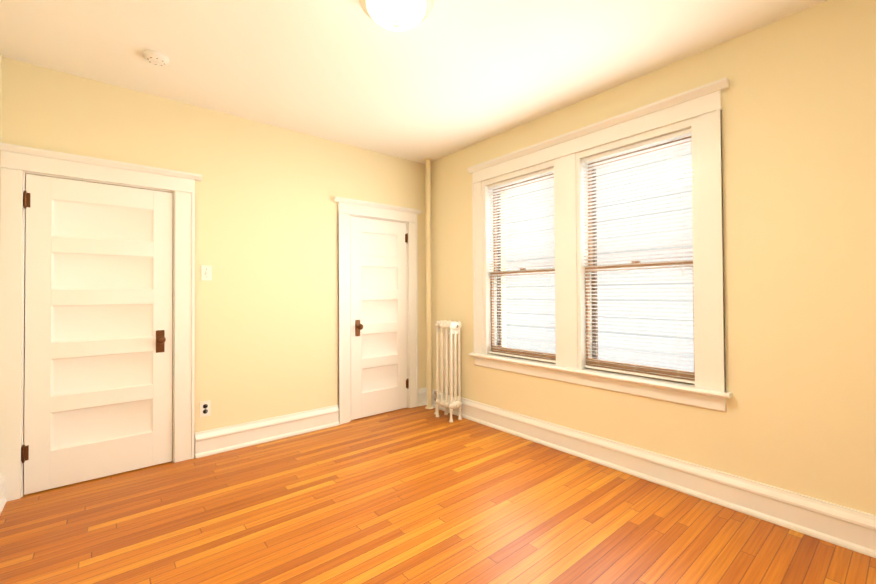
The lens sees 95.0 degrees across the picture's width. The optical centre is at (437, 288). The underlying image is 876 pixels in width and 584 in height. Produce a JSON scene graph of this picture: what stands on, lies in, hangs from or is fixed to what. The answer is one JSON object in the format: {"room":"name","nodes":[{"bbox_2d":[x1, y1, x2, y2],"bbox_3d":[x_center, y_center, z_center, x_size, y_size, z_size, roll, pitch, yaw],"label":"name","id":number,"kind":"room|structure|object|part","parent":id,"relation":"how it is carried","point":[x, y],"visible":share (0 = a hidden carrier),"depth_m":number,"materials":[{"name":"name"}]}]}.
{"room":"empty bedroom","nodes":[
{"label":"empty bedroom","id":0,"kind":"room"},
{"bbox_2d":[0,53,1,182],"bbox_3d":[-1.337,-0.090,0.749,0.140,2.674,4.473,0,-1,-40],"label":"wall","id":1,"kind":"structure","parent":0,"point":[0,105],"depth_m":2.40,"materials":[{"name":"beige paint"}]},
{"bbox_2d":[0,472,6,513],"bbox_3d":[-1.262,1.155,0.789,0.036,0.184,4.193,0,-1,-40],"label":"baseboard","id":2,"kind":"structure","parent":1,"relation":"attached to","point":[3,501],"depth_m":2.35,"materials":[{"name":"white wood"}]},
{"bbox_2d":[1,57,425,456],"bbox_3d":[-1.364,-0.054,3.546,3.679,2.674,0.140,0,-1,-40],"label":"wall","id":3,"kind":"structure","parent":0,"point":[266,297],"depth_m":3.29,"materials":[{"name":"beige paint"}]},
{"bbox_2d":[21,174,172,494],"bbox_3d":[-2.245,0.281,2.694,0.778,1.977,0.110,0,-1,-40],"label":"door","id":4,"kind":"structure","parent":3,"relation":"in","point":[98,336],"depth_m":2.69,"materials":[{"name":"white paint"}]},
{"bbox_2d":[0,142,201,500],"bbox_3d":[-2.225,0.208,2.743,1.048,2.140,0.115,0,-1,-40],"label":"door frame","id":5,"kind":"structure","parent":3,"relation":"attached to","point":[17,161],"depth_m":2.54,"materials":[{"name":"white wood"}]},
{"bbox_2d":[200,400,210,416],"bbox_3d":[-1.787,0.927,3.079,0.072,0.116,0.009,0,-1,-40],"label":"electrical outlet plate","id":6,"kind":"object","parent":3,"relation":"attached to","point":[205,408],"visible":1,"depth_m":3.08,"materials":[{"name":"white plastic"}]},
{"bbox_2d":[201,265,211,280],"bbox_3d":[-1.785,-0.116,3.095,0.072,0.116,0.016,0,-1,-40],"label":"switch plate","id":7,"kind":"object","parent":3,"relation":"attached to","point":[206,273],"visible":1,"depth_m":3.09,"materials":[{"name":"white plastic"}]},
{"bbox_2d":[195,405,338,458],"bbox_3d":[-1.382,1.189,3.394,1.165,0.184,0.036,0,-1,-40],"label":"baseboard","id":8,"kind":"structure","parent":3,"relation":"attached to","point":[219,440],"depth_m":3.33,"materials":[{"name":"white wood"}]},
{"bbox_2d":[333,196,421,424],"bbox_3d":[-0.597,0.215,4.099,1.016,2.140,0.115,0,-1,-40],"label":"door frame","id":9,"kind":"structure","parent":3,"relation":"attached to","point":[347,207],"depth_m":3.91,"materials":[{"name":"white wood"}]},
{"bbox_2d":[350,216,408,419],"bbox_3d":[-0.570,0.288,4.089,0.682,1.977,0.110,0,-1,-40],"label":"door","id":10,"kind":"structure","parent":3,"relation":"in","point":[378,295],"depth_m":4.09,"materials":[{"name":"white paint"}]},
{"bbox_2d":[0,0,826,163],"bbox_3d":[0.014,-1.481,1.899,3.679,0.120,4.473,0,-1,-40],"label":"ceiling","id":11,"kind":"structure","parent":0,"point":[444,78],"depth_m":2.41,"materials":[{"name":"white paint"}]},
{"bbox_2d":[143,50,168,65],"bbox_3d":[-1.703,-1.384,2.425,0.128,0.039,0.128,0,-1,-40],"label":"smoke detector","id":12,"kind":"object","parent":11,"relation":"attached to","point":[154,57],"visible":1,"depth_m":2.40,"materials":[{"name":"white plastic"}]},
{"bbox_2d":[359,0,432,31],"bbox_3d":[-0.200,-1.331,1.932,0.356,0.177,0.356,0,-1,-40],"label":"ceiling light","id":13,"kind":"object","parent":11,"relation":"attached to","point":[398,15],"visible":1,"depth_m":1.90,"materials":[{"name":"white glass"}]},
{"bbox_2d":[0,405,875,583],"bbox_3d":[0.031,1.313,1.864,3.679,0.120,4.473,0,-1,-40],"label":"floor","id":14,"kind":"structure","parent":0,"point":[419,495],"depth_m":2.14,"materials":[{"name":"brown wood"}]},
{"bbox_2d":[424,158,433,408],"bbox_3d":[-0.098,-0.052,4.322,0.096,2.673,0.096,0,-1,-40],"label":"riser pipe","id":15,"kind":"object","parent":14,"relation":"on","point":[428,280],"visible":1,"depth_m":4.30,"materials":[{"name":"beige metal"}]},
{"bbox_2d":[434,320,461,421],"bbox_3d":[0.084,0.801,3.977,0.164,0.957,0.372,0,-1,-40],"label":"radiator","id":16,"kind":"object","parent":14,"relation":"on","point":[451,400],"visible":1,"depth_m":3.90,"materials":[{"name":"white metal"}]},
{"bbox_2d":[425,0,875,514],"bbox_3d":[1.321,-0.078,2.962,0.300,2.674,4.473,0,-1,-40],"label":"wall","id":17,"kind":"structure","parent":0,"point":[798,100],"depth_m":2.15,"materials":[{"name":"beige paint"}]},
{"bbox_2d":[467,77,731,411],"bbox_3d":[1.048,-0.226,3.139,0.234,1.909,2.110,0,-1,-40],"label":"window","id":18,"kind":"structure","parent":17,"relation":"in","point":[698,110],"depth_m":2.92,"materials":[{"name":"white wood"}]},
{"bbox_2d":[488,167,555,362],"bbox_3d":[0.714,-0.182,3.494,0.039,1.572,0.740,0,-1,-40],"label":"window blind","id":19,"kind":"object","parent":18,"relation":"attached to","point":[523,178],"visible":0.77,"depth_m":3.48,"materials":[{"name":"white plastic"}]},
{"bbox_3d":[0.778,-0.176,3.546,0.117,1.588,0.746,0,-1,-40],"label":"window sash","id":20,"kind":"part","parent":18,"relation":"part of","materials":[{"name":"white wood"}]},
{"bbox_2d":[582,128,694,383],"bbox_3d":[1.336,-0.195,2.747,0.039,1.572,0.740,0,-1,-40],"label":"window blind","id":21,"kind":"object","parent":18,"relation":"attached to","point":[644,145],"visible":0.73,"depth_m":2.72,"materials":[{"name":"white plastic"}]},
{"bbox_3d":[1.400,-0.190,2.800,0.117,1.588,0.746,0,-1,-40],"label":"window sash","id":22,"kind":"part","parent":18,"relation":"part of","materials":[{"name":"white wood"}]},
{"bbox_2d":[420,387,875,557],"bbox_3d":[1.191,1.166,2.832,0.059,0.184,4.193,0,-1,-40],"label":"baseboard","id":23,"kind":"structure","parent":17,"relation":"attached to","point":[844,527],"depth_m":2.39,"materials":[{"name":"white wood"}]},
{"label":"outside","id":24,"kind":"structure","parent":0,"visible":0},
{"bbox_2d":[505,145,693,371],"bbox_3d":[3.231,-1.733,4.583,0.100,12.000,16.193,0,-1,-40],"label":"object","id":25,"kind":"structure","parent":24,"point":[529,323],"depth_m":5.35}
]}

